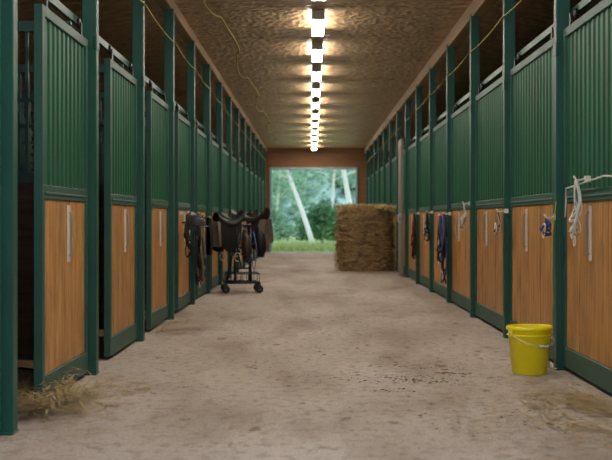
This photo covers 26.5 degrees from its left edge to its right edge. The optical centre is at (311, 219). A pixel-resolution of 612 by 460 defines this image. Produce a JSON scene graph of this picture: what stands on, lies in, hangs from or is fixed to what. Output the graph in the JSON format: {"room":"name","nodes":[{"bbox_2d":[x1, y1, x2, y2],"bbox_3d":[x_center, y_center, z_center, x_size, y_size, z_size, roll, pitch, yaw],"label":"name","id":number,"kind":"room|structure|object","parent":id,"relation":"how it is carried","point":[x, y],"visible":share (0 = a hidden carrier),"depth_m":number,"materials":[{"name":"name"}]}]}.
{"room":"farm building","nodes":[
{"label":"farm building","id":0,"kind":"room"},
{"bbox_2d":[31,131,33,172],"bbox_3d":[-5.260,-0.375,23.150,0.120,2.850,39.100,0,0,0],"label":"wall","id":1,"kind":"structure","parent":0,"point":[32,132],"depth_m":24.18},
{"bbox_2d":[17,21,71,359],"bbox_3d":[-3.405,-0.200,8.850,3.550,2.300,0.060,0,0,0],"label":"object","id":2,"kind":"structure","parent":1,"relation":"attached to","point":[25,181],"depth_m":8.83,"materials":[{"name":"brown wood"}]},
{"bbox_2d":[17,64,123,328],"bbox_3d":[-3.405,-0.200,11.300,3.550,2.300,0.060,0,0,0],"label":"wall","id":3,"kind":"structure","parent":1,"relation":"attached to","point":[21,67],"depth_m":11.28,"materials":[{"name":"brown wood"}]},
{"bbox_2d":[21,92,156,309],"bbox_3d":[-3.405,-0.200,13.750,3.550,2.300,0.060,0,0,0],"label":"wall","id":4,"kind":"structure","parent":1,"relation":"attached to","point":[101,94],"depth_m":13.74,"materials":[{"name":"brown wood"}]},
{"bbox_2d":[23,111,180,295],"bbox_3d":[-3.405,-0.200,16.200,3.550,2.300,0.060,0,0,0],"label":"wall","id":5,"kind":"structure","parent":1,"relation":"attached to","point":[31,112],"depth_m":16.19,"materials":[{"name":"brown wood"}]},
{"bbox_2d":[31,126,196,189],"bbox_3d":[-3.405,-0.200,18.650,3.550,2.300,0.060,0,0,0],"label":"wall","id":6,"kind":"structure","parent":1,"relation":"attached to","point":[32,129],"depth_m":18.64,"materials":[{"name":"brown wood"}]},
{"bbox_2d":[273,237,335,251],"bbox_3d":[0.000,1.190,76.500,90.000,0.220,67.000,0,0,0],"label":"lawn","id":7,"kind":"structure","parent":0,"point":[293,238],"depth_m":65.31,"materials":[{"name":"green plant"}]},
{"bbox_2d":[272,197,302,240],"bbox_3d":[-1.909,-0.057,59.936,2.984,2.291,3.349,0,0,0],"label":"shrub","id":8,"kind":"object","parent":7,"relation":"on","point":[280,228],"visible":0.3,"depth_m":59.80,"materials":[{"name":"green plant"}]},
{"bbox_2d":[272,240,335,251],"bbox_3d":[0.016,0.899,47.738,12.206,0.362,9.311,0,0,0],"label":"grass tufts","id":9,"kind":"object","parent":7,"relation":"on","point":[287,247],"visible":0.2,"depth_m":46.39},
{"bbox_2d":[272,170,337,245],"bbox_3d":[-1.426,-3.061,52.789,5.641,8.344,5.408,0,0,-43],"label":"birch tree","id":10,"kind":"object","parent":7,"relation":"on","point":[288,175],"visible":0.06,"depth_m":52.92,"materials":[{"name":"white plant"}]},
{"bbox_2d":[272,170,338,240],"bbox_3d":[-2.136,-3.792,67.944,7.546,9.760,7.840,0,0,-10],"label":"birch tree","id":11,"kind":"object","parent":7,"relation":"on","point":[278,205],"visible":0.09,"depth_m":68.06,"materials":[{"name":"green plant"}]},
{"bbox_2d":[272,170,354,236],"bbox_3d":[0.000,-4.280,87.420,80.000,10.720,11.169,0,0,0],"label":"tree","id":12,"kind":"object","parent":7,"relation":"on","point":[341,199],"visible":0.02,"depth_m":84.62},
{"bbox_2d":[291,192,339,242],"bbox_3d":[0.502,-0.127,61.147,3.362,2.434,3.266,0,0,-41],"label":"shrub","id":13,"kind":"object","parent":7,"relation":"on","point":[322,229],"visible":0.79,"depth_m":60.42,"materials":[{"name":"green plant"}]},
{"bbox_2d":[287,170,354,208],"bbox_3d":[1.439,-3.613,66.418,6.878,9.394,6.087,0,0,26],"label":"birch tree","id":14,"kind":"object","parent":7,"relation":"on","point":[333,179],"visible":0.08,"depth_m":65.94,"materials":[{"name":"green plant"}]},
{"bbox_2d":[341,170,354,203],"bbox_3d":[0.919,-3.475,54.257,6.724,9.153,5.114,0,0,0],"label":"birch tree","id":15,"kind":"object","parent":7,"relation":"on","point":[344,174],"visible":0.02,"depth_m":53.81,"materials":[{"name":"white plant"}]},
{"bbox_2d":[0,252,611,459],"bbox_3d":[0.000,1.150,16.500,28.000,0.200,53.000,0,0,0],"label":"floor","id":16,"kind":"structure","parent":0,"point":[128,440],"depth_m":8.15,"materials":[{"name":"concrete"}]},
{"bbox_2d":[0,0,18,434],"bbox_3d":[-1.510,-0.590,6.400,0.112,3.280,0.140,0,0,0],"label":"post","id":17,"kind":"object","parent":16,"relation":"on","point":[8,7],"visible":1,"depth_m":6.35,"materials":[{"name":"metal"}]},
{"bbox_2d":[17,369,33,404],"bbox_3d":[-3.390,1.013,7.625,3.580,0.096,2.370,0,0,0],"label":"bedding","id":18,"kind":"object","parent":16,"relation":"on","point":[27,373],"visible":0.17,"depth_m":8.41,"materials":[{"name":"plant"}]},
{"bbox_2d":[17,340,103,367],"bbox_3d":[-3.390,1.013,10.075,3.580,0.096,2.370,0,0,0],"label":"bedding","id":19,"kind":"object","parent":16,"relation":"on","point":[20,363],"visible":0.03,"depth_m":9.37,"materials":[{"name":"plant"}]},
{"bbox_2d":[17,367,109,421],"bbox_3d":[-1.785,0.971,7.329,1.315,0.152,1.592,0,0,-2],"label":"heap","id":20,"kind":"object","parent":16,"relation":"on","point":[60,394],"visible":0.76,"depth_m":7.18,"materials":[{"name":"plant"}]},
{"bbox_2d":[7,370,160,438],"bbox_3d":[-1.223,1.040,7.612,0.580,0.014,2.817,0,0,0],"label":"straw","id":21,"kind":"object","parent":16,"relation":"on","point":[129,387],"visible":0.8,"depth_m":7.41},
{"bbox_2d":[82,0,99,374],"bbox_3d":[-1.510,-0.590,8.850,0.112,3.280,0.140,0,0,0],"label":"post","id":22,"kind":"object","parent":16,"relation":"on","point":[90,8],"visible":0.72,"depth_m":8.80,"materials":[{"name":"metal"}]},
{"bbox_2d":[132,0,145,340],"bbox_3d":[-1.510,-0.590,11.300,0.112,3.280,0.140,0,0,0],"label":"post","id":23,"kind":"object","parent":16,"relation":"on","point":[138,8],"visible":0.75,"depth_m":11.25,"materials":[{"name":"metal"}]},
{"bbox_2d":[164,8,174,319],"bbox_3d":[-1.510,-0.590,13.750,0.112,3.280,0.140,0,0,0],"label":"post","id":24,"kind":"object","parent":16,"relation":"on","point":[168,12],"visible":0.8,"depth_m":13.70,"materials":[{"name":"metal"}]},
{"bbox_2d":[134,314,218,343],"bbox_3d":[-1.282,1.026,12.527,0.692,0.041,3.449,0,0,0],"label":"straw","id":25,"kind":"object","parent":16,"relation":"on","point":[171,321],"visible":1,"depth_m":12.42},
{"bbox_2d":[186,41,195,304],"bbox_3d":[-1.510,-0.590,16.200,0.112,3.280,0.140,0,0,0],"label":"post","id":26,"kind":"object","parent":16,"relation":"on","point":[190,45],"visible":0.78,"depth_m":16.15,"materials":[{"name":"metal"}]},
{"bbox_2d":[195,214,206,281],"bbox_3d":[-1.409,0.353,16.493,0.151,0.874,0.290,0,0,0],"label":"bridle","id":27,"kind":"object","parent":26,"relation":"hanging from","point":[202,249],"visible":0.66,"depth_m":16.39,"materials":[{"name":"black leather"}]},
{"bbox_2d":[203,64,210,292],"bbox_3d":[-1.510,-0.590,18.650,0.112,3.280,0.140,0,0,0],"label":"post","id":28,"kind":"object","parent":16,"relation":"on","point":[206,67],"visible":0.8,"depth_m":18.60,"materials":[{"name":"metal"}]},
{"bbox_2d":[216,82,222,284],"bbox_3d":[-1.510,-0.590,21.100,0.112,3.280,0.140,0,0,0],"label":"post","id":29,"kind":"object","parent":16,"relation":"on","point":[218,84],"visible":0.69,"depth_m":21.05,"materials":[{"name":"metal"}]},
{"bbox_2d":[226,97,231,277],"bbox_3d":[-1.510,-0.590,23.550,0.112,3.280,0.140,0,0,0],"label":"post","id":30,"kind":"object","parent":16,"relation":"on","point":[228,99],"visible":0.51,"depth_m":23.50,"materials":[{"name":"metal"}]},
{"bbox_2d":[234,108,238,271],"bbox_3d":[-1.510,-0.590,26.000,0.112,3.280,0.140,0,0,0],"label":"post","id":31,"kind":"object","parent":16,"relation":"on","point":[236,110],"visible":0.53,"depth_m":25.95,"materials":[{"name":"metal"}]},
{"bbox_2d":[212,208,273,292],"bbox_3d":[-1.028,0.435,18.854,0.763,1.229,1.031,0,0,16],"label":"trolley","id":32,"kind":"object","parent":16,"relation":"on","point":[244,232],"visible":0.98,"depth_m":18.66,"materials":[{"name":"black metal"}]},
{"bbox_2d":[241,118,245,266],"bbox_3d":[-1.510,-0.590,28.450,0.112,3.280,0.140,0,0,0],"label":"post","id":33,"kind":"object","parent":16,"relation":"on","point":[242,119],"visible":0.51,"depth_m":28.40,"materials":[{"name":"metal"}]},
{"bbox_2d":[246,126,250,263],"bbox_3d":[-1.510,-0.590,30.900,0.112,3.280,0.140,0,0,0],"label":"post","id":34,"kind":"object","parent":16,"relation":"on","point":[248,128],"visible":0.66,"depth_m":30.85,"materials":[{"name":"metal"}]},
{"bbox_2d":[251,133,254,260],"bbox_3d":[-1.510,-0.590,33.350,0.112,3.280,0.140,0,0,0],"label":"post","id":35,"kind":"object","parent":16,"relation":"on","point":[252,134],"visible":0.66,"depth_m":33.30,"materials":[{"name":"metal"}]},
{"bbox_2d":[255,139,258,257],"bbox_3d":[-1.510,-0.590,35.800,0.112,3.280,0.140,0,0,0],"label":"post","id":36,"kind":"object","parent":16,"relation":"on","point":[256,140],"visible":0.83,"depth_m":35.75,"materials":[{"name":"metal"}]},
{"bbox_2d":[259,144,262,212],"bbox_3d":[-1.510,-0.590,38.250,0.112,3.280,0.140,0,0,0],"label":"post","id":37,"kind":"object","parent":16,"relation":"on","point":[260,145],"visible":0.47,"depth_m":38.20,"materials":[{"name":"metal"}]},
{"bbox_2d":[262,149,265,208],"bbox_3d":[-1.510,-0.590,40.700,0.112,3.280,0.140,0,0,0],"label":"post","id":38,"kind":"object","parent":16,"relation":"on","point":[263,150],"visible":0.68,"depth_m":40.65,"materials":[{"name":"metal"}]},
{"bbox_2d":[141,276,547,446],"bbox_3d":[0.092,1.043,14.998,2.167,0.008,18.052,0,0,0],"label":"straw","id":39,"kind":"object","parent":16,"relation":"on","point":[269,276],"visible":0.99,"depth_m":8.27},
{"bbox_2d":[159,266,558,458],"bbox_3d":[0.119,1.047,20.902,2.607,0.005,32.537,0,0,0],"label":"crumbs","id":40,"kind":"object","parent":16,"relation":"on","point":[413,379],"visible":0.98,"depth_m":8.65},
{"bbox_2d":[333,203,395,271],"bbox_3d":[1.112,0.346,26.900,1.346,1.408,1.344,0,0,45],"label":"hay bale","id":41,"kind":"object","parent":16,"relation":"on","point":[364,240],"visible":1,"depth_m":26.42,"materials":[{"name":"plant"}]},
{"bbox_2d":[366,149,368,204],"bbox_3d":[1.760,-0.590,41.000,0.112,3.280,0.140,0,0,0],"label":"post","id":42,"kind":"object","parent":16,"relation":"on","point":[367,151],"visible":0.44,"depth_m":40.95,"materials":[{"name":"metal"}]},
{"bbox_2d":[369,146,372,203],"bbox_3d":[1.760,-0.590,38.550,0.112,3.280,0.140,0,0,0],"label":"post","id":43,"kind":"object","parent":16,"relation":"on","point":[371,147],"visible":0.44,"depth_m":38.50,"materials":[{"name":"metal"}]},
{"bbox_2d":[373,141,376,203],"bbox_3d":[1.760,-0.590,36.100,0.112,3.280,0.140,0,0,0],"label":"post","id":44,"kind":"object","parent":16,"relation":"on","point":[375,142],"visible":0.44,"depth_m":36.05,"materials":[{"name":"metal"}]},
{"bbox_2d":[378,134,381,203],"bbox_3d":[1.760,-0.590,33.650,0.112,3.280,0.140,0,0,0],"label":"post","id":45,"kind":"object","parent":16,"relation":"on","point":[379,136],"visible":0.43,"depth_m":33.60,"materials":[{"name":"metal"}]},
{"bbox_2d":[383,127,387,203],"bbox_3d":[1.760,-0.590,31.200,0.112,3.280,0.140,0,0,0],"label":"post","id":46,"kind":"object","parent":16,"relation":"on","point":[385,131],"visible":0.42,"depth_m":31.15,"materials":[{"name":"metal"}]},
{"bbox_2d":[389,119,393,205],"bbox_3d":[1.760,-0.590,28.750,0.112,3.280,0.140,0,0,0],"label":"post","id":47,"kind":"object","parent":16,"relation":"on","point":[391,123],"visible":0.42,"depth_m":28.70,"materials":[{"name":"metal"}]},
{"bbox_2d":[396,110,401,271],"bbox_3d":[1.760,-0.590,26.300,0.112,3.280,0.140,0,0,0],"label":"post","id":48,"kind":"object","parent":16,"relation":"on","point":[398,114],"visible":0.59,"depth_m":26.25,"materials":[{"name":"metal"}]},
{"bbox_2d":[405,98,410,276],"bbox_3d":[1.760,-0.590,23.850,0.112,3.280,0.140,0,0,0],"label":"post","id":49,"kind":"object","parent":16,"relation":"on","point":[407,102],"visible":0.77,"depth_m":23.80,"materials":[{"name":"metal"}]},
{"bbox_2d":[398,139,402,274],"bbox_3d":[1.633,-0.240,24.350,0.104,2.520,0.800,0,0,0],"label":"room door","id":50,"kind":"structure","parent":49,"relation":"attached to","point":[400,142],"depth_m":24.05,"materials":[{"name":"white paint"}]},
{"bbox_2d":[415,84,421,283],"bbox_3d":[1.760,-0.590,21.400,0.112,3.280,0.140,0,0,0],"label":"post","id":51,"kind":"object","parent":16,"relation":"on","point":[418,89],"visible":0.7,"depth_m":21.35,"materials":[{"name":"metal"}]},
{"bbox_2d":[429,67,435,291],"bbox_3d":[1.760,-0.590,18.950,0.112,3.280,0.140,0,0,0],"label":"post","id":52,"kind":"object","parent":16,"relation":"on","point":[432,72],"visible":0.7,"depth_m":18.90,"materials":[{"name":"metal"}]},
{"bbox_2d":[423,211,432,243],"bbox_3d":[1.664,0.108,18.611,0.141,0.483,0.278,0,0,0],"label":"halter","id":53,"kind":"object","parent":52,"relation":"hanging from","point":[426,226],"visible":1,"depth_m":18.56,"materials":[{"name":"brown leather"}]},
{"bbox_2d":[446,44,454,302],"bbox_3d":[1.760,-0.590,16.500,0.112,3.280,0.140,0,0,0],"label":"post","id":54,"kind":"object","parent":16,"relation":"on","point":[450,51],"visible":0.71,"depth_m":16.45,"materials":[{"name":"metal"}]},
{"bbox_2d":[436,214,442,264],"bbox_3d":[1.664,0.244,16.692,0.143,0.657,0.264,0,0,0],"label":"halter","id":55,"kind":"object","parent":54,"relation":"hanging from","point":[439,235],"visible":0.84,"depth_m":16.66,"materials":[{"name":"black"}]},
{"bbox_2d":[399,278,548,370],"bbox_3d":[1.553,1.040,17.741,0.601,0.014,17.637,0,0,0],"label":"straw","id":56,"kind":"object","parent":16,"relation":"on","point":[400,278],"visible":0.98,"depth_m":14.74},
{"bbox_2d":[469,13,479,317],"bbox_3d":[1.760,-0.590,14.050,0.112,3.280,0.140,0,0,0],"label":"post","id":57,"kind":"object","parent":16,"relation":"on","point":[474,21],"visible":0.72,"depth_m":14.00,"materials":[{"name":"metal"}]},
{"bbox_2d":[460,201,469,228],"bbox_3d":[1.669,-0.052,14.099,0.137,0.304,0.123,0,0,17],"label":"rope","id":58,"kind":"object","parent":57,"relation":"attached to","point":[463,218],"visible":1,"depth_m":14.08,"materials":[{"name":"fabric"}]},
{"bbox_2d":[502,0,515,337],"bbox_3d":[1.760,-0.590,11.600,0.112,3.280,0.140,0,0,0],"label":"post","id":59,"kind":"object","parent":16,"relation":"on","point":[509,21],"visible":0.66,"depth_m":11.55,"materials":[{"name":"metal"}]},
{"bbox_2d":[369,0,593,173],"bbox_3d":[1.830,-1.455,23.100,0.020,0.050,39.000,0,0,0],"label":"door track","id":60,"kind":"object","parent":59,"relation":"attached to","point":[580,6],"visible":0.44,"depth_m":11.10,"materials":[{"name":"metal"}]},
{"bbox_2d":[371,171,373,203],"bbox_3d":[1.772,-0.215,37.420,0.086,2.469,2.120,0,0,0],"label":"door","id":61,"kind":"structure","parent":60,"relation":"hanging from","point":[372,179],"depth_m":38.01,"materials":[{"name":"green metal"}]},
{"bbox_2d":[375,167,377,203],"bbox_3d":[1.772,-0.215,34.970,0.086,2.469,2.120,0,0,0],"label":"door","id":62,"kind":"structure","parent":60,"relation":"hanging from","point":[376,172],"depth_m":35.67,"materials":[{"name":"green metal"}]},
{"bbox_2d":[380,164,382,203],"bbox_3d":[1.772,-0.215,32.520,0.086,2.469,2.120,0,0,0],"label":"door","id":63,"kind":"structure","parent":60,"relation":"hanging from","point":[381,168],"depth_m":33.09,"materials":[{"name":"green metal"}]},
{"bbox_2d":[385,159,388,204],"bbox_3d":[1.772,-0.215,30.070,0.086,2.469,2.120,0,0,0],"label":"door","id":64,"kind":"structure","parent":60,"relation":"hanging from","point":[386,164],"depth_m":30.63,"materials":[{"name":"green metal"}]},
{"bbox_2d":[392,154,395,267],"bbox_3d":[1.772,-0.215,27.620,0.086,2.469,2.120,0,0,0],"label":"door","id":65,"kind":"structure","parent":60,"relation":"hanging from","point":[393,159],"depth_m":27.91,"materials":[{"name":"green metal"}]},
{"bbox_2d":[403,150,404,273],"bbox_3d":[1.772,-0.215,25.170,0.086,2.469,2.120,0,0,0],"label":"door","id":66,"kind":"structure","parent":60,"relation":"hanging from","point":[404,150],"depth_m":24.92,"materials":[{"name":"green metal"}]},
{"bbox_2d":[408,140,415,279],"bbox_3d":[1.772,-0.215,22.720,0.086,2.469,2.120,0,0,0],"label":"door","id":67,"kind":"structure","parent":60,"relation":"hanging from","point":[411,149],"depth_m":23.10,"materials":[{"name":"green metal"}]},
{"bbox_2d":[419,131,428,287],"bbox_3d":[1.772,-0.215,20.270,0.086,2.469,2.120,0,0,0],"label":"door","id":68,"kind":"structure","parent":60,"relation":"hanging from","point":[424,140],"depth_m":20.49,"materials":[{"name":"green metal"}]},
{"bbox_2d":[410,212,419,258],"bbox_3d":[1.661,0.249,21.014,0.149,0.766,0.247,0,0,0],"label":"halter","id":69,"kind":"object","parent":68,"relation":"hanging from","point":[413,244],"visible":1,"depth_m":20.91,"materials":[{"name":"brown leather"}]},
{"bbox_2d":[433,119,445,296],"bbox_3d":[1.772,-0.215,17.820,0.086,2.469,2.120,0,0,0],"label":"door","id":70,"kind":"structure","parent":60,"relation":"hanging from","point":[439,131],"depth_m":18.15,"materials":[{"name":"green metal"}]},
{"bbox_2d":[451,101,469,310],"bbox_3d":[1.772,-0.215,15.370,0.086,2.469,2.120,0,0,0],"label":"door","id":71,"kind":"structure","parent":60,"relation":"hanging from","point":[460,119],"depth_m":15.49,"materials":[{"name":"green metal"}]},
{"bbox_2d":[440,212,450,283],"bbox_3d":[1.662,0.348,16.212,0.147,0.905,0.269,0,0,0],"label":"halter","id":72,"kind":"object","parent":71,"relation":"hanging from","point":[444,249],"visible":1,"depth_m":16.13,"materials":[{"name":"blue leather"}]},
{"bbox_2d":[475,67,502,330],"bbox_3d":[1.772,-0.215,12.920,0.086,2.469,2.120,0,0,0],"label":"door","id":73,"kind":"structure","parent":60,"relation":"hanging from","point":[488,103],"depth_m":12.96,"materials":[{"name":"green metal"}]},
{"bbox_2d":[510,27,553,359],"bbox_3d":[1.772,-0.215,10.470,0.086,2.469,2.120,0,0,0],"label":"door","id":74,"kind":"structure","parent":60,"relation":"hanging from","point":[532,79],"depth_m":10.48,"materials":[{"name":"green metal"}]},
{"bbox_2d":[563,0,611,393],"bbox_3d":[1.772,-0.215,8.020,0.086,2.469,2.120,0,0,0],"label":"door","id":75,"kind":"structure","parent":60,"relation":"hanging from","point":[587,41],"depth_m":8.30,"materials":[{"name":"green metal"}]},
{"bbox_2d":[569,175,590,246],"bbox_3d":[1.697,-0.058,8.252,0.137,0.451,0.190,0,0,0],"label":"rope","id":76,"kind":"object","parent":75,"relation":"attached to","point":[572,230],"visible":1,"depth_m":8.22,"materials":[{"name":"fabric"}]},
{"bbox_2d":[564,175,611,216],"bbox_3d":[1.716,-0.142,8.003,0.022,0.247,1.506,0,0,-1],"label":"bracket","id":77,"kind":"object","parent":75,"relation":"attached to","point":[602,175],"visible":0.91,"depth_m":8.49,"materials":[{"name":"metal"}]},
{"bbox_2d":[493,208,507,235],"bbox_3d":[1.669,0.019,11.507,0.133,0.247,0.124,0,0,0],"label":"rope","id":78,"kind":"object","parent":59,"relation":"attached to","point":[498,226],"visible":1,"depth_m":11.47,"materials":[{"name":"white fabric"}]},
{"bbox_2d":[440,373,611,457],"bbox_3d":[1.267,1.033,7.261,1.128,0.027,3.737,0,0,1],"label":"straw","id":79,"kind":"object","parent":16,"relation":"on","point":[605,411],"visible":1,"depth_m":7.13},
{"bbox_2d":[506,324,553,375],"bbox_3d":[1.486,0.885,8.875,0.326,0.330,0.328,0,0,28],"label":"bucket","id":80,"kind":"object","parent":16,"relation":"on","point":[529,344],"visible":1,"depth_m":8.77,"materials":[{"name":"plastic"}]},
{"bbox_2d":[553,0,569,369],"bbox_3d":[1.760,-0.590,9.150,0.112,3.280,0.140,0,0,0],"label":"post","id":81,"kind":"object","parent":16,"relation":"on","point":[561,7],"visible":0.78,"depth_m":9.10,"materials":[{"name":"metal"}]},
{"bbox_2d":[540,214,555,238],"bbox_3d":[1.651,0.043,9.144,0.156,0.174,0.135,0,0,-34],"label":"halter","id":82,"kind":"object","parent":81,"relation":"attached to","point":[547,224],"visible":1,"depth_m":9.10},
{"bbox_2d":[548,201,557,371],"bbox_3d":[1.666,0.454,8.992,0.060,1.169,0.182,0,0,8],"label":"twine","id":83,"kind":"object","parent":81,"relation":"hanging from","point":[556,201],"visible":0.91,"depth_m":9.06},
{"bbox_3d":[-1.510,-0.590,3.950,0.112,3.280,0.140,0,0,0],"label":"post","id":84,"kind":"object","parent":16,"relation":"on","visible":0},
{"bbox_2d":[48,0,245,162],"bbox_3d":[-1.580,-1.335,23.100,0.020,0.050,39.000,0,0,0],"label":"door track","id":85,"kind":"object","parent":84,"relation":"attached to","point":[56,4],"visible":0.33,"depth_m":9.98,"materials":[{"name":"metal"}]},
{"bbox_2d":[0,0,0,430],"bbox_3d":[-1.517,-0.155,5.550,0.076,2.349,1.480,0,0,0],"label":"door","id":86,"kind":"structure","parent":85,"relation":"hanging from","point":[0,0],"depth_m":6.28,"materials":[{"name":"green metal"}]},
{"bbox_2d":[34,0,87,401],"bbox_3d":[-1.517,-0.155,8.000,0.076,2.349,1.480,0,0,0],"label":"door","id":87,"kind":"structure","parent":85,"relation":"hanging from","point":[60,52],"depth_m":7.80,"materials":[{"name":"wood"}]},
{"bbox_2d":[104,45,136,356],"bbox_3d":[-1.517,-0.155,10.450,0.076,2.349,1.480,0,0,0],"label":"door","id":88,"kind":"structure","parent":85,"relation":"hanging from","point":[120,87],"depth_m":10.27,"materials":[{"name":"wood"}]},
{"bbox_2d":[146,80,168,328],"bbox_3d":[-1.517,-0.155,12.900,0.076,2.349,1.480,0,0,0],"label":"door","id":89,"kind":"structure","parent":85,"relation":"hanging from","point":[157,110],"depth_m":12.71,"materials":[{"name":"green metal"}]},
{"bbox_2d":[174,103,189,310],"bbox_3d":[-1.517,-0.155,15.350,0.076,2.349,1.480,0,0,0],"label":"door","id":90,"kind":"structure","parent":85,"relation":"hanging from","point":[181,124],"depth_m":15.09,"materials":[{"name":"green metal"}]},
{"bbox_2d":[180,211,191,257],"bbox_3d":[-1.412,0.160,14.608,0.145,0.527,0.158,0,0,-43],"label":"bridle","id":91,"kind":"object","parent":90,"relation":"hanging from","point":[187,233],"visible":1,"depth_m":14.57,"materials":[{"name":"black leather"}]},
{"bbox_2d":[182,215,208,239],"bbox_3d":[-1.331,0.084,14.900,0.318,0.284,0.210,0,0,0],"label":"helmet","id":92,"kind":"object","parent":90,"relation":"attached to","point":[195,220],"visible":0.84,"depth_m":14.83,"materials":[{"name":"fabric"}]},
{"bbox_2d":[191,212,202,287],"bbox_3d":[-1.412,0.365,15.957,0.147,0.938,0.269,0,0,0],"label":"bridle","id":93,"kind":"object","parent":90,"relation":"hanging from","point":[198,261],"visible":0.86,"depth_m":15.89,"materials":[{"name":"black leather"}]},
{"bbox_2d":[195,120,205,297],"bbox_3d":[-1.517,-0.155,17.800,0.076,2.349,1.480,0,0,0],"label":"door","id":94,"kind":"structure","parent":85,"relation":"hanging from","point":[200,137],"depth_m":17.74,"materials":[{"name":"green metal"}]},
{"bbox_2d":[204,216,212,254],"bbox_3d":[-1.411,0.205,17.300,0.159,0.519,0.456,0,0,0],"label":"pad","id":95,"kind":"object","parent":94,"relation":"hanging from","point":[209,232],"visible":0.98,"depth_m":17.19,"materials":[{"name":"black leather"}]},
{"bbox_2d":[210,132,218,287],"bbox_3d":[-1.517,-0.155,20.250,0.076,2.349,1.480,0,0,0],"label":"door","id":96,"kind":"structure","parent":85,"relation":"hanging from","point":[214,147],"depth_m":20.23,"materials":[{"name":"green metal"}]},
{"bbox_2d":[222,142,228,279],"bbox_3d":[-1.517,-0.155,22.700,0.076,2.349,1.480,0,0,0],"label":"door","id":97,"kind":"structure","parent":85,"relation":"hanging from","point":[225,155],"depth_m":22.88,"materials":[{"name":"green metal"}]},
{"bbox_2d":[232,153,236,271],"bbox_3d":[-1.517,-0.155,25.150,0.076,2.349,1.480,0,0,0],"label":"door","id":98,"kind":"structure","parent":85,"relation":"hanging from","point":[233,158],"depth_m":25.22,"materials":[{"name":"green metal"}]},
{"bbox_2d":[239,159,242,266],"bbox_3d":[-1.517,-0.155,27.600,0.076,2.349,1.480,0,0,0],"label":"door","id":99,"kind":"structure","parent":85,"relation":"hanging from","point":[240,164],"depth_m":27.85,"materials":[{"name":"green metal"}]},
{"bbox_2d":[245,164,247,264],"bbox_3d":[-1.517,-0.155,30.050,0.076,2.349,1.480,0,0,0],"label":"door","id":100,"kind":"structure","parent":85,"relation":"hanging from","point":[246,168],"depth_m":30.15,"materials":[{"name":"green metal"}]},
{"bbox_2d":[251,168,252,259],"bbox_3d":[-1.517,-0.155,32.500,0.076,2.349,1.480,0,0,0],"label":"door","id":101,"kind":"structure","parent":85,"relation":"hanging from","point":[251,168],"depth_m":32.88,"materials":[{"name":"green metal"}]},
{"bbox_2d":[255,171,256,257],"bbox_3d":[-1.517,-0.155,34.950,0.076,2.349,1.480,0,0,0],"label":"door","id":102,"kind":"structure","parent":85,"relation":"hanging from","point":[255,171],"depth_m":35.03,"materials":[{"name":"green metal"}]},
{"bbox_2d":[259,174,260,213],"bbox_3d":[-1.517,-0.155,37.400,0.076,2.349,1.480,0,0,0],"label":"door","id":103,"kind":"structure","parent":85,"relation":"hanging from","point":[259,174],"depth_m":37.93,"materials":[{"name":"green metal"}]},
{"bbox_2d":[140,0,264,159],"bbox_3d":[-1.448,-1.856,22.325,0.011,0.041,36.750,0,0,0],"label":"power cable","id":104,"kind":"object","parent":84,"relation":"attached to","point":[140,0],"visible":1,"depth_m":14.80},
{"bbox_3d":[1.760,-0.590,4.250,0.112,3.280,0.140,0,0,0],"label":"post","id":105,"kind":"object","parent":16,"relation":"on","visible":0},
{"bbox_2d":[366,0,521,162],"bbox_3d":[1.698,-1.796,22.625,0.011,0.041,36.750,0,0,0],"label":"power cable","id":106,"kind":"object","parent":105,"relation":"attached to","point":[520,0],"visible":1,"depth_m":14.44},
{"bbox_2d":[17,0,601,152],"bbox_3d":[0.100,-2.090,23.150,11.200,0.780,39.100,0,0,0],"label":"ceiling","id":107,"kind":"structure","parent":0,"point":[373,51],"depth_m":17.89,"materials":[{"name":"brown wood"}]},
{"bbox_2d":[202,0,277,145],"bbox_3d":[-1.030,-2.286,26.040,0.177,0.126,28.482,0,0,0],"label":"hanging cord","id":108,"kind":"object","parent":107,"relation":"hanging from","point":[202,0],"visible":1,"depth_m":18.45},
{"bbox_2d":[312,83,319,96],"bbox_3d":[0.070,-2.306,23.100,0.150,0.103,1.380,0,0,0],"label":"ceiling light","id":109,"kind":"object","parent":107,"relation":"attached to","point":[315,86],"depth_m":22.76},
{"bbox_2d":[312,97,319,108],"bbox_3d":[0.070,-2.306,25.700,0.150,0.103,1.380,0,0,0],"label":"ceiling light","id":110,"kind":"object","parent":107,"relation":"attached to","point":[315,100],"depth_m":25.01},
{"bbox_2d":[312,65,321,81],"bbox_3d":[0.070,-2.306,20.500,0.150,0.103,1.380,0,0,0],"label":"ceiling light","id":111,"kind":"object","parent":107,"relation":"attached to","point":[316,69],"depth_m":20.11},
{"bbox_2d":[312,42,322,61],"bbox_3d":[0.070,-2.306,17.900,0.150,0.103,1.380,0,0,0],"label":"ceiling light","id":112,"kind":"object","parent":107,"relation":"attached to","point":[317,47],"depth_m":17.54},
{"bbox_2d":[312,10,324,36],"bbox_3d":[0.070,-2.306,15.300,0.150,0.103,1.380,0,0,0],"label":"ceiling light","id":113,"kind":"object","parent":107,"relation":"attached to","point":[318,16],"depth_m":15.09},
{"bbox_2d":[232,148,395,251],"bbox_3d":[0.100,-0.700,42.760,10.600,3.500,0.180,0,0,0],"label":"wall","id":114,"kind":"structure","parent":0,"point":[274,157],"depth_m":42.66,"materials":[{"name":"wood"}]},
{"bbox_2d":[155,0,266,151],"bbox_3d":[-1.540,-2.292,23.150,0.120,0.125,39.100,0,0,0],"label":"trim","id":115,"kind":"structure","parent":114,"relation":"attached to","point":[182,27],"depth_m":17.62,"materials":[{"name":"wood"}]},
{"bbox_2d":[269,167,357,251],"bbox_3d":[0.050,-0.340,42.775,2.900,2.780,0.250,0,0,0],"label":"door frame","id":116,"kind":"structure","parent":114,"relation":"attached to","point":[270,168],"depth_m":42.66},
{"bbox_2d":[364,0,497,152],"bbox_3d":[1.790,-2.272,23.150,0.140,0.165,39.100,0,0,0],"label":"trim","id":117,"kind":"structure","parent":114,"relation":"attached to","point":[460,31],"depth_m":17.52,"materials":[{"name":"wood"}]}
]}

